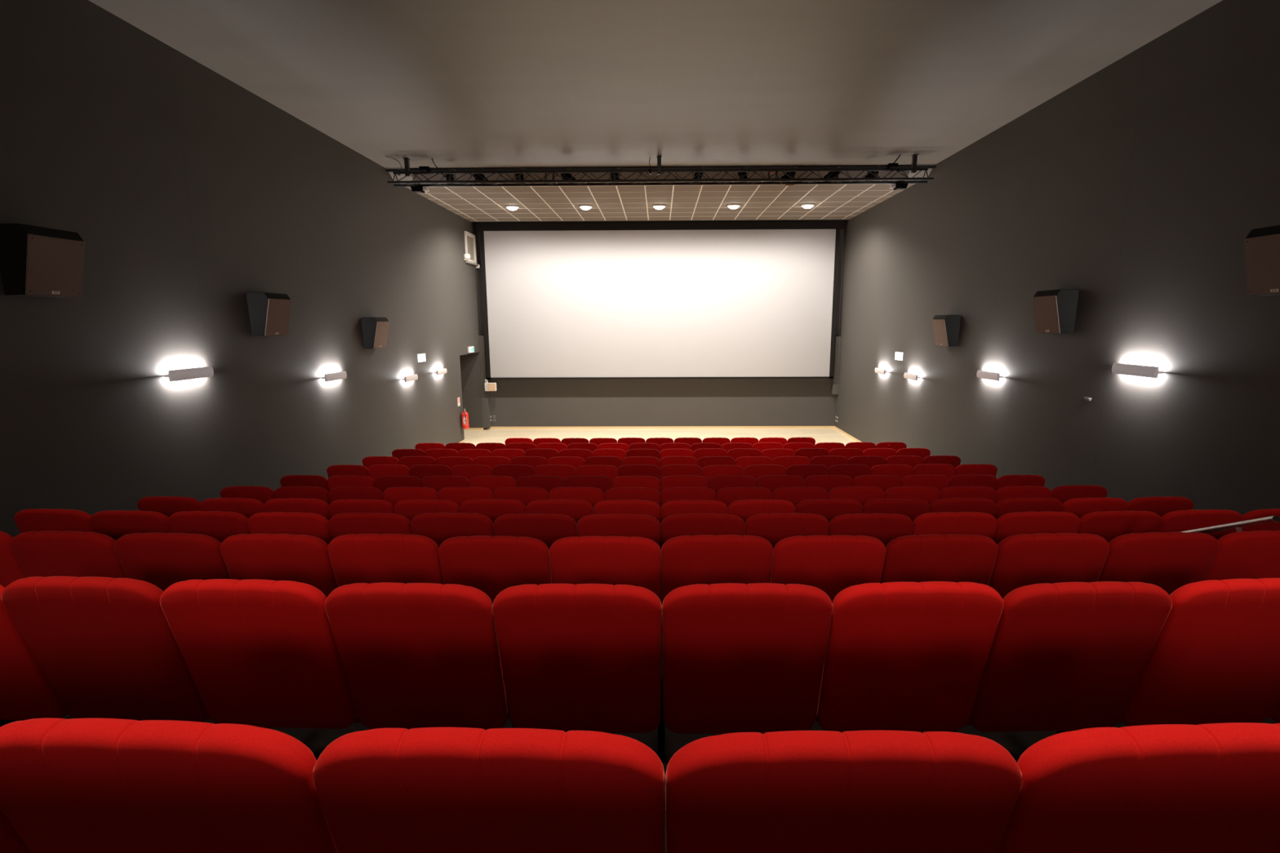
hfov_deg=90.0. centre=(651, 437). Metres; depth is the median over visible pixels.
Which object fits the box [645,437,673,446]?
chair
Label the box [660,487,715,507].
chair
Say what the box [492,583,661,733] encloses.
chair
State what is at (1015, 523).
chair
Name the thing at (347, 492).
chair
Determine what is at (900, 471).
chair
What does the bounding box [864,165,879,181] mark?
spotlight
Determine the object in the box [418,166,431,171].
box
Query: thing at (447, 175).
spotlight
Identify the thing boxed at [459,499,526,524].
chair
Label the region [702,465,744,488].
chair
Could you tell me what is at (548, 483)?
chair
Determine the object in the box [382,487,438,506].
chair
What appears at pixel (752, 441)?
chair
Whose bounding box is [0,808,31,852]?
chair
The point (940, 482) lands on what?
chair
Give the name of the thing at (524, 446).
chair
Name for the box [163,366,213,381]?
wall sconce
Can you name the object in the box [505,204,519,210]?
recessed light
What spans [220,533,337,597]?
chair
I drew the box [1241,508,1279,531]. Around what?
chair
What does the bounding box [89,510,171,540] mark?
chair
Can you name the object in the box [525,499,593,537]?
chair
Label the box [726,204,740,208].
recessed light
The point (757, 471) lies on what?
chair
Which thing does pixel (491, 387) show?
diffuser
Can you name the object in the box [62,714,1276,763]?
floor
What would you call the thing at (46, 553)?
chair
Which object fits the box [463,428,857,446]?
floor
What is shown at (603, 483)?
chair
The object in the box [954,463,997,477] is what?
chair
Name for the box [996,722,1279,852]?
chair
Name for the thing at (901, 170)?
hook
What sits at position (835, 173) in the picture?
spotlight
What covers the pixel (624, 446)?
chair
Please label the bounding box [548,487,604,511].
chair
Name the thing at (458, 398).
notice
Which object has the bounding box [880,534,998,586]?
chair
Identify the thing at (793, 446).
chair
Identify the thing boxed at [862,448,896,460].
chair
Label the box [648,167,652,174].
hook
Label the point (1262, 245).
speaker
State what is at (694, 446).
chair
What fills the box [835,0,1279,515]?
wall
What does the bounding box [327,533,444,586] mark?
chair
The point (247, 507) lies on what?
chair
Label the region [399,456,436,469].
chair
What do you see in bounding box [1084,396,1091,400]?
wall bracket
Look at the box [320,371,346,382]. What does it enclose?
wall sconce
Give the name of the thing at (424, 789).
chair
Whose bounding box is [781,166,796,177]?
spotlight
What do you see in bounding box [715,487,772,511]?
chair
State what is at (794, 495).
chair
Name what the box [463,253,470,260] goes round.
detector
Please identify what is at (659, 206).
recessed light
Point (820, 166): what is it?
trim
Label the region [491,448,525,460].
chair
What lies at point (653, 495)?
chair
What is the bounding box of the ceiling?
[88,0,1222,180]
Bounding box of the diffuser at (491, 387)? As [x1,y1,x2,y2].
[488,383,495,391]
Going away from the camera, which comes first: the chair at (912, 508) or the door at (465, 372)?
the chair at (912, 508)
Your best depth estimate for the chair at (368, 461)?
9.43 m
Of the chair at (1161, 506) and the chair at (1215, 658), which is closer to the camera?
the chair at (1215, 658)
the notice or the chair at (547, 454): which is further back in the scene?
the notice
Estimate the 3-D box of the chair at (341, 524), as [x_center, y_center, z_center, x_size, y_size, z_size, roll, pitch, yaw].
[-1.869,0.951,4.533,0.573,1.005,0.545,0,10,2]
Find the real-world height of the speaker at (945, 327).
0.560 m
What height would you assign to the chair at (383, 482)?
1.003 m
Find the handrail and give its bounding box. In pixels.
[1179,515,1279,533]
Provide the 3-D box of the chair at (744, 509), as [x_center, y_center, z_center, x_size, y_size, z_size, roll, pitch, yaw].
[0.884,0.961,5.520,0.573,1.008,0.545,0,10,0]
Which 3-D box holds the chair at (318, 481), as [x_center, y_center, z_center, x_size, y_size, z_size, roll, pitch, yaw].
[-4.032,0.889,7.712,0.574,1.009,0.545,0,10,2]
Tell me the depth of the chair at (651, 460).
9.35 m
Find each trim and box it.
[386,165,934,172]
[410,170,910,180]
[470,219,848,223]
[479,335,490,427]
[831,336,840,394]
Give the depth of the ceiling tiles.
15.23 m
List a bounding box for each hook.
[396,169,400,176]
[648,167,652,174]
[899,165,903,173]
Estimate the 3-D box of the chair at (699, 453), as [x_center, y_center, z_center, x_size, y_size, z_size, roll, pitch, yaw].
[0.947,0.637,10.718,0.574,1.010,0.545,0,10,1]
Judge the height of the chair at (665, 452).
1.006 m
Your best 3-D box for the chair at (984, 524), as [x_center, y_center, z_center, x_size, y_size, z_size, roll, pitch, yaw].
[1.968,0.942,4.486,0.574,1.009,0.545,0,10,-1]
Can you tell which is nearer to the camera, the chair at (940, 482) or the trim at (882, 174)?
the chair at (940, 482)
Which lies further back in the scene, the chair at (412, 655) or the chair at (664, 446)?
the chair at (664, 446)
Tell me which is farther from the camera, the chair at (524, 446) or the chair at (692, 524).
the chair at (524, 446)
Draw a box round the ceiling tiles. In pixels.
[406,180,915,221]
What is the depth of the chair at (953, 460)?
9.33 m
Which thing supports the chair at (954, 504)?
on the floor at (1016, 743)
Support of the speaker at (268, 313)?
attached to the wall at (188, 193)
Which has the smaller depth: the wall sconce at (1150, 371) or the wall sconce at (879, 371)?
the wall sconce at (1150, 371)
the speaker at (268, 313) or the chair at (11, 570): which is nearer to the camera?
the chair at (11, 570)
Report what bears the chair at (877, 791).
on the floor at (1016, 743)
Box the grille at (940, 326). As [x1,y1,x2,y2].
[932,319,948,346]
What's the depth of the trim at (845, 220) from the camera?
18.21 m
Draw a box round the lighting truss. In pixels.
[387,154,933,186]
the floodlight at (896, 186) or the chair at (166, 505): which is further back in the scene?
the floodlight at (896, 186)
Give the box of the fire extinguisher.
[460,405,469,428]
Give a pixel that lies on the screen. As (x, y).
(727, 300)
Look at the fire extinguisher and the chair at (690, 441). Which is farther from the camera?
the fire extinguisher
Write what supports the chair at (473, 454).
on the floor at (1016, 743)
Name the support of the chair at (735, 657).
on the floor at (1016, 743)
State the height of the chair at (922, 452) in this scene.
1.006 m
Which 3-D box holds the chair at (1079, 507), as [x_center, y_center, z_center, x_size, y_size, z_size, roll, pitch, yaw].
[3.626,0.946,5.563,0.574,1.002,0.545,-1,10,-2]
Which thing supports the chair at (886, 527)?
on the floor at (1016, 743)
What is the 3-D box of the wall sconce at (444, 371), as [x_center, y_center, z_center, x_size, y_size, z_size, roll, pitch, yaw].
[-5.130,-1.589,15.542,0.103,0.120,0.650,0,10,1]
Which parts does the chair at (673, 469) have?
backrest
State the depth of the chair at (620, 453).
10.40 m
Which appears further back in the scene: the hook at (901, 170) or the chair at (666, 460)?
the hook at (901, 170)
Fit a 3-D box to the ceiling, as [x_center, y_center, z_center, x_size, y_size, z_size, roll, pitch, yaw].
[0.039,-3.673,3.193,10.740,0.410,19.580,0,10,1]
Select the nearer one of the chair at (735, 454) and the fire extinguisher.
the chair at (735, 454)
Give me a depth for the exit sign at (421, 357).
14.30 m
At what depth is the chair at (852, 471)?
8.32 m
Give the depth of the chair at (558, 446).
11.40 m
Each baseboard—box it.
[463,427,483,430]
[485,426,834,428]
[834,426,862,442]
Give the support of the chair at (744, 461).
on the floor at (1016, 743)
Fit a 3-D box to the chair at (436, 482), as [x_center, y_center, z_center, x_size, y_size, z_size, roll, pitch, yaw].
[-2.385,0.894,7.661,0.572,1.005,0.545,0,10,2]
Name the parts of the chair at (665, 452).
backrest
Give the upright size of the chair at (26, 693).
1.006 m
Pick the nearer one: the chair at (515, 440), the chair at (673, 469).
the chair at (673, 469)
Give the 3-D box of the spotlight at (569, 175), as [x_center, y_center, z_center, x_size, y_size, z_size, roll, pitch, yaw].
[-1.589,-4.937,12.105,0.205,0.265,0.323,7,12,34]
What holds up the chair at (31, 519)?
on the floor at (1016, 743)
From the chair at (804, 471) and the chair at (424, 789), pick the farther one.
the chair at (804, 471)
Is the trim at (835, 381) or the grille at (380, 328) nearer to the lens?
the grille at (380, 328)
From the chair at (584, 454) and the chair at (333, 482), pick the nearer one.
the chair at (333, 482)
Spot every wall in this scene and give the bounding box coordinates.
[0,0,485,537]
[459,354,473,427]
[475,229,844,426]
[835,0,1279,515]
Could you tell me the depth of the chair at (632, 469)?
8.35 m
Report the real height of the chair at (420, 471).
1.009 m
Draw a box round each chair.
[0,530,26,587]
[0,576,210,722]
[0,584,67,727]
[0,718,338,852]
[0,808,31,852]
[10,530,127,577]
[13,508,94,533]
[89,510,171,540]
[113,533,231,591]
[137,496,200,517]
[160,578,360,728]
[167,511,250,542]
[200,497,265,519]
[219,485,275,504]
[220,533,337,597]
[247,511,332,544]
[263,497,330,520]
[274,486,330,505]
[280,475,328,492]
[312,727,664,852]
[324,582,509,730]
[326,464,368,478]
[326,475,374,491]
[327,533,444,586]
[328,486,383,502]
[328,499,394,518]
[328,512,412,539]
[362,456,399,468]
[368,464,409,480]
[373,475,422,493]
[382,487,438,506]
[391,448,425,459]
[393,499,460,521]
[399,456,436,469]
[408,464,451,480]
[410,512,494,547]
[414,442,445,452]
[421,475,469,493]
[425,448,458,460]
[435,456,473,469]
[437,487,493,506]
[438,535,552,605]
[444,442,475,453]
[450,464,493,480]
[458,448,492,460]
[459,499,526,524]
[468,475,516,493]
[473,456,511,469]
[475,442,506,453]
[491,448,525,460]
[492,464,534,481]
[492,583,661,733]
[493,487,549,506]
[493,513,577,577]
[504,437,533,445]
[506,443,537,453]
[510,456,547,470]
[515,475,564,493]
[524,448,559,460]
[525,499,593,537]
[533,437,560,447]
[533,464,576,480]
[537,443,567,453]
[547,456,585,470]
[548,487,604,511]
[549,536,661,599]
[559,448,592,461]
[560,437,589,446]
[564,475,612,500]
[567,443,598,453]
[576,465,617,482]
[577,514,660,547]
[585,456,622,469]
[589,437,617,446]
[592,448,626,465]
[593,499,660,523]
[598,443,628,452]
[604,487,660,506]
[612,475,660,492]
[617,437,645,449]
[617,464,659,479]
[622,456,659,468]
[626,448,659,459]
[628,443,659,451]
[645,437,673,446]
[657,582,832,763]
[659,443,690,452]
[659,448,693,476]
[659,456,697,486]
[659,464,702,494]
[659,475,708,507]
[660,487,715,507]
[660,500,727,549]
[660,513,744,577]
[660,534,773,633]
[662,729,1022,852]
[674,437,702,445]
[690,443,721,457]
[693,448,727,461]
[697,456,734,469]
[702,437,730,446]
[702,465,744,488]
[708,475,756,495]
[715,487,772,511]
[721,442,752,452]
[727,448,761,462]
[727,499,795,524]
[730,437,759,446]
[734,456,772,471]
[743,464,786,481]
[744,513,829,577]
[752,442,783,453]
[755,475,804,493]
[759,437,786,448]
[760,448,795,461]
[769,535,886,604]
[772,456,810,469]
[772,486,828,506]
[782,442,813,452]
[786,437,815,445]
[786,464,828,480]
[795,448,828,461]
[795,498,862,524]
[804,475,853,494]
[808,581,1004,733]
[809,455,848,469]
[813,442,844,452]
[827,464,871,479]
[827,486,884,506]
[827,513,913,546]
[828,448,862,460]
[844,442,875,451]
[847,456,885,469]
[852,475,901,492]
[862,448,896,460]
[862,498,929,521]
[870,464,912,479]
[875,441,906,452]
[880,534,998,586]
[883,486,940,505]
[884,455,923,468]
[896,448,930,458]
[900,474,949,492]
[911,463,955,479]
[911,511,997,540]
[922,455,960,467]
[924,581,1172,732]
[928,497,996,516]
[939,486,995,502]
[948,474,997,490]
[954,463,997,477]
[988,533,1109,599]
[993,511,1080,545]
[994,485,1052,504]
[994,497,1062,519]
[995,474,1045,491]
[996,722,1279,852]
[1051,484,1107,503]
[1056,577,1279,733]
[1062,497,1128,519]
[1077,511,1162,542]
[1097,532,1219,595]
[1127,496,1193,517]
[1158,509,1243,540]
[1204,530,1279,580]
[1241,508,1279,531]
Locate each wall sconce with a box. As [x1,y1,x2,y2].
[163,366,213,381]
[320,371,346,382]
[401,373,417,382]
[433,368,447,375]
[874,367,888,374]
[903,372,920,380]
[976,370,1003,381]
[1111,363,1164,377]
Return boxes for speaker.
[0,223,84,297]
[246,292,291,336]
[361,317,389,348]
[932,315,960,346]
[1032,288,1079,333]
[1244,225,1279,295]
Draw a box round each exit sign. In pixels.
[417,353,426,362]
[467,346,474,352]
[894,351,902,360]
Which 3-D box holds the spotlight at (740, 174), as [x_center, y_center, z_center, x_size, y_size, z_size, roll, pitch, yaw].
[1.722,-4.942,12.066,0.205,0.265,0.323,3,11,18]
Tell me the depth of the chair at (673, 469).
8.34 m
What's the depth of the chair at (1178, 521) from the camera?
4.20 m
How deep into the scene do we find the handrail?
3.41 m
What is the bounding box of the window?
[464,231,478,266]
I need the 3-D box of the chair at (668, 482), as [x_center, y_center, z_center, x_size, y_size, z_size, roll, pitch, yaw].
[0.361,0.891,7.610,0.574,1.008,0.545,0,10,1]
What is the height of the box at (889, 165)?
0.090 m
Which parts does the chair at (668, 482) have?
backrest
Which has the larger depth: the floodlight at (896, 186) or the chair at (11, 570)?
the floodlight at (896, 186)
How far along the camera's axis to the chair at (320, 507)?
5.28 m
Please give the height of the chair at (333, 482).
1.002 m
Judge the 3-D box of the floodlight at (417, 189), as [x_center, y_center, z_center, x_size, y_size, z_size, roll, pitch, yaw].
[-4.328,-4.644,11.913,0.294,0.154,0.250,0,10,1]
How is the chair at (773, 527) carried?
on the floor at (1016, 743)
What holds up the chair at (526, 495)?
on the floor at (1016, 743)
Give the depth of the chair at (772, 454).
10.37 m
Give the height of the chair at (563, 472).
1.008 m
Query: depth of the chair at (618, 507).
5.19 m
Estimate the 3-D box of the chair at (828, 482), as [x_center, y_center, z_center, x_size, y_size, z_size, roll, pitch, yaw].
[2.008,0.886,7.601,0.573,1.008,0.545,0,10,0]
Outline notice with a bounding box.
[457,397,460,406]
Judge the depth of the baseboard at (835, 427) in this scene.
18.20 m
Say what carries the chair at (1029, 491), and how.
on the floor at (1016, 743)
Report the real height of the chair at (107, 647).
1.009 m
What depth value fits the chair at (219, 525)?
4.25 m
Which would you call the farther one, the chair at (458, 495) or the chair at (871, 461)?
the chair at (871, 461)
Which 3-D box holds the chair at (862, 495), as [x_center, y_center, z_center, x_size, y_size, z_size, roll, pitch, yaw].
[1.996,0.936,6.584,0.574,1.009,0.545,0,10,0]
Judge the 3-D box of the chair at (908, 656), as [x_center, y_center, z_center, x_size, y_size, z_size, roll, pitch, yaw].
[0.844,0.917,2.365,0.574,1.009,0.545,0,10,0]
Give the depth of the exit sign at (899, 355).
14.20 m
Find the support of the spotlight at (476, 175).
attached to the lighting truss
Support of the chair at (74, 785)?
on the floor at (1016, 743)
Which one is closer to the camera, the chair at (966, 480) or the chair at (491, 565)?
the chair at (491, 565)
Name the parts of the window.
pane, sill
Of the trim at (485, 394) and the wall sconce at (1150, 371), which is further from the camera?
the trim at (485, 394)
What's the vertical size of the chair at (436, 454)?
1.006 m
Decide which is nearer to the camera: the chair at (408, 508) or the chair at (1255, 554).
the chair at (1255, 554)
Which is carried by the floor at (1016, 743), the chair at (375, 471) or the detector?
the chair at (375, 471)
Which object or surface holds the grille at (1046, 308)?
attached to the speaker at (1055, 310)
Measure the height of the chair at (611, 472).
1.004 m
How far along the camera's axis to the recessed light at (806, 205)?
15.66 m
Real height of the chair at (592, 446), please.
1.004 m
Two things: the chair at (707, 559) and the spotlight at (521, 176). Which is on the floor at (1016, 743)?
the chair at (707, 559)
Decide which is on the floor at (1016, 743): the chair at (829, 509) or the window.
the chair at (829, 509)
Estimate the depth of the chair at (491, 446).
11.43 m
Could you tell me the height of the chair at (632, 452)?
1.006 m
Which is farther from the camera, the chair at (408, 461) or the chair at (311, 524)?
the chair at (408, 461)
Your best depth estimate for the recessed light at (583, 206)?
15.72 m
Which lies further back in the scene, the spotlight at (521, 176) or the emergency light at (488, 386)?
the emergency light at (488, 386)
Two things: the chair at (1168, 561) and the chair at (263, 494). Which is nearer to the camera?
the chair at (1168, 561)
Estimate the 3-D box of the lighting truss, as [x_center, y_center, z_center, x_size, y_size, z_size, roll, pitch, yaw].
[0.139,-4.922,11.817,9.980,0.486,0.332,0,10,1]
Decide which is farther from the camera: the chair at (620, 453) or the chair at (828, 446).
the chair at (828, 446)
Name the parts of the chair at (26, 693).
panel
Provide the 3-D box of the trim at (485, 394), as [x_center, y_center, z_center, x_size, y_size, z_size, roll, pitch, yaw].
[-5.051,-1.670,19.383,0.170,2.785,0.230,0,10,1]
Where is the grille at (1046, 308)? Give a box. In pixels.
[1032,295,1060,333]
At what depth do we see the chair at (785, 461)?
9.33 m
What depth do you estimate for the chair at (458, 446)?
11.44 m
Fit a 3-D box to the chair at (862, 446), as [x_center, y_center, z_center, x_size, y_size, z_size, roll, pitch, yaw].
[3.704,0.540,11.699,0.574,1.006,0.545,0,10,-1]
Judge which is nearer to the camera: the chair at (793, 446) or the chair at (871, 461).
the chair at (871, 461)
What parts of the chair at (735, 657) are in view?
armrest, panel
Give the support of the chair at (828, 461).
on the floor at (1016, 743)
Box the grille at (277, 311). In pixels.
[264,298,291,335]
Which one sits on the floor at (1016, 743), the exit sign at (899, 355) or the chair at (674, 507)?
the chair at (674, 507)
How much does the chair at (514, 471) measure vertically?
1.010 m
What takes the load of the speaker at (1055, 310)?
attached to the wall at (1138, 188)
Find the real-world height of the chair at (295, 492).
1.007 m
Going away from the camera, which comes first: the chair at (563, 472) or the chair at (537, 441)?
the chair at (563, 472)
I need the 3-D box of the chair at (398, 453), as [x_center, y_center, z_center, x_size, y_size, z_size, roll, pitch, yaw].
[-3.998,0.643,10.807,0.574,1.003,0.545,0,10,2]
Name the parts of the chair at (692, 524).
backrest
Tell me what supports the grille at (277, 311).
attached to the speaker at (268, 313)
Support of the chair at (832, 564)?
on the floor at (1016, 743)
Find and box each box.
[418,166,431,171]
[885,163,897,168]
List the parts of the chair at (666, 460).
backrest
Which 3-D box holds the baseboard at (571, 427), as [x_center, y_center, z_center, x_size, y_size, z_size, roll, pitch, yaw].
[0.240,-0.299,19.673,10.740,0.065,0.020,0,10,1]
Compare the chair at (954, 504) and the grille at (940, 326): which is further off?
the grille at (940, 326)
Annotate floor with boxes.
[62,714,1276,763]
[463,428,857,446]
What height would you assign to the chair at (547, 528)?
1.004 m
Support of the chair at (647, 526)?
on the floor at (1016, 743)
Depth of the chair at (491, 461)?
9.39 m
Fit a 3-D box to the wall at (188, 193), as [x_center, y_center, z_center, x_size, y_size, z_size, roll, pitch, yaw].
[-5.434,-1.001,6.807,0.300,6.900,25.630,0,10,1]
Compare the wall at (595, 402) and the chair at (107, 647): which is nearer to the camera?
the chair at (107, 647)
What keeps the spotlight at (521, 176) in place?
attached to the lighting truss
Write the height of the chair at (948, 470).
1.009 m
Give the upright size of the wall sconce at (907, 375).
0.120 m
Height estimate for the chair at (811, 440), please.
1.006 m
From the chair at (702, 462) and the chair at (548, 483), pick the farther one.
the chair at (702, 462)
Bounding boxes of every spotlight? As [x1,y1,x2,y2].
[444,168,455,180]
[473,168,488,183]
[514,168,524,183]
[560,167,575,179]
[610,167,620,182]
[692,166,703,178]
[737,166,748,182]
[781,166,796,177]
[823,166,840,177]
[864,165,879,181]
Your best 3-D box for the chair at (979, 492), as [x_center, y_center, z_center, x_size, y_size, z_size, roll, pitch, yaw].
[3.094,0.934,6.589,0.572,1.003,0.545,0,10,0]
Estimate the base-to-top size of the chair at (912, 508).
1.008 m
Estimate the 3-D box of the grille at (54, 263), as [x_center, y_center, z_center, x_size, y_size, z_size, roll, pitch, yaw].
[-5.066,-1.447,5.443,0.114,0.480,0.516,0,10,1]
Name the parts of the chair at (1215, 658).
panel, backrest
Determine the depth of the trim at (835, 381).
19.07 m
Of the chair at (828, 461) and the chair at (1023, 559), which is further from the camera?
the chair at (828, 461)
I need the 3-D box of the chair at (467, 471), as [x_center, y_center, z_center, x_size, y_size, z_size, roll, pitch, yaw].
[-2.374,0.815,8.715,0.574,1.008,0.545,0,10,1]
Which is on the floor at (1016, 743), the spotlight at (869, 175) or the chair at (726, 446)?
the chair at (726, 446)
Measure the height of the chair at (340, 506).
1.002 m
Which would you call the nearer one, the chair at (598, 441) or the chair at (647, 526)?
the chair at (647, 526)
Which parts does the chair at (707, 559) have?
armrest, panel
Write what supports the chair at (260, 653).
on the floor at (1016, 743)
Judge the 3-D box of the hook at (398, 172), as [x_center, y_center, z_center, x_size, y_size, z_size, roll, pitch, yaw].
[-4.661,-4.871,11.795,0.070,0.120,0.070,0,10,1]
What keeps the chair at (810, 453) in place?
on the floor at (1016, 743)
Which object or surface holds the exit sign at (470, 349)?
attached to the wall at (188, 193)
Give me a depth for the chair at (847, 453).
10.37 m
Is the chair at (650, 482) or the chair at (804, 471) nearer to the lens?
the chair at (650, 482)
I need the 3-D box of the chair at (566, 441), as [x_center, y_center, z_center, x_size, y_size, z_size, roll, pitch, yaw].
[-1.501,0.466,12.770,0.573,1.002,0.546,0,10,1]
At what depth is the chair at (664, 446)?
11.36 m
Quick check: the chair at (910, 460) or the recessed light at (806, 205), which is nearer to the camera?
the chair at (910, 460)
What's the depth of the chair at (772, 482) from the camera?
7.27 m
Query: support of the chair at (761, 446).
on the floor at (1016, 743)
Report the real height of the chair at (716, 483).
1.007 m
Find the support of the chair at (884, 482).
on the floor at (1016, 743)
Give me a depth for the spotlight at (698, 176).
11.97 m
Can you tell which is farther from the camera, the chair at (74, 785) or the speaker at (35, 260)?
the speaker at (35, 260)
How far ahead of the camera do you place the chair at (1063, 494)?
6.26 m
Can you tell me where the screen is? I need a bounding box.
[474,221,844,379]
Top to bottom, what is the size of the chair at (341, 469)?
1.005 m
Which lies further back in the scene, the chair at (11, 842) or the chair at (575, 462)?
the chair at (575, 462)
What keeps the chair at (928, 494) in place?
on the floor at (1016, 743)
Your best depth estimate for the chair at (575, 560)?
3.12 m
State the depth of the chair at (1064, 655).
2.12 m
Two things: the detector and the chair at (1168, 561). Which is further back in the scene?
the detector
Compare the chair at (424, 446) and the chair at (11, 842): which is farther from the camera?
the chair at (424, 446)
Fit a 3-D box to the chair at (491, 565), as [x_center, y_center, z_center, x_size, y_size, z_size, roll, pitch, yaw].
[-0.785,0.935,3.451,0.574,1.002,0.545,0,10,1]
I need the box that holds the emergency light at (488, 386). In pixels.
[484,379,497,391]
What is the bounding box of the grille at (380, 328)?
[373,321,389,348]
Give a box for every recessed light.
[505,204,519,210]
[578,204,592,209]
[652,204,666,209]
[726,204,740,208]
[800,203,814,208]
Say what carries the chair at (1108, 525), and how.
on the floor at (1016, 743)
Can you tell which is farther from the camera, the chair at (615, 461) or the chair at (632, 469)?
the chair at (615, 461)
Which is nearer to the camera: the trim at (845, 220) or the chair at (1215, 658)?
the chair at (1215, 658)
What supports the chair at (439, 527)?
on the floor at (1016, 743)
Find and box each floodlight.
[410,183,429,193]
[888,180,908,190]
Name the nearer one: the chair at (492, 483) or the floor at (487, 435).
the chair at (492, 483)
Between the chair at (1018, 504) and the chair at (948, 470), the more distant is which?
the chair at (948, 470)
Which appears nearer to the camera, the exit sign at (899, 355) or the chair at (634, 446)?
the chair at (634, 446)
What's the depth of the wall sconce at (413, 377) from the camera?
13.56 m
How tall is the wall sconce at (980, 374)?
0.120 m
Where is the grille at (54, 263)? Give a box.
[25,233,84,297]
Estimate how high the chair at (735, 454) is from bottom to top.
1.007 m
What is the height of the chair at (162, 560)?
1.002 m
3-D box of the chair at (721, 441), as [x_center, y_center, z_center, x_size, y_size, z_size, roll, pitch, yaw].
[1.244,0.459,12.732,0.573,1.007,0.545,0,10,0]
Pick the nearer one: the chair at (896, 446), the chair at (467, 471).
the chair at (467, 471)
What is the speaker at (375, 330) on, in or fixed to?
attached to the wall at (188, 193)
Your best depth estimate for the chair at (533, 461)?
9.38 m
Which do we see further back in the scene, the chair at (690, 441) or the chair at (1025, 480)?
the chair at (690, 441)
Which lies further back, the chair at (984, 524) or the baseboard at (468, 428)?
the baseboard at (468, 428)
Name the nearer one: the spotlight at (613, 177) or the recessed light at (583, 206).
the spotlight at (613, 177)
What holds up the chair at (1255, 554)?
on the floor at (1016, 743)
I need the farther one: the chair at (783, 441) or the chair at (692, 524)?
the chair at (783, 441)

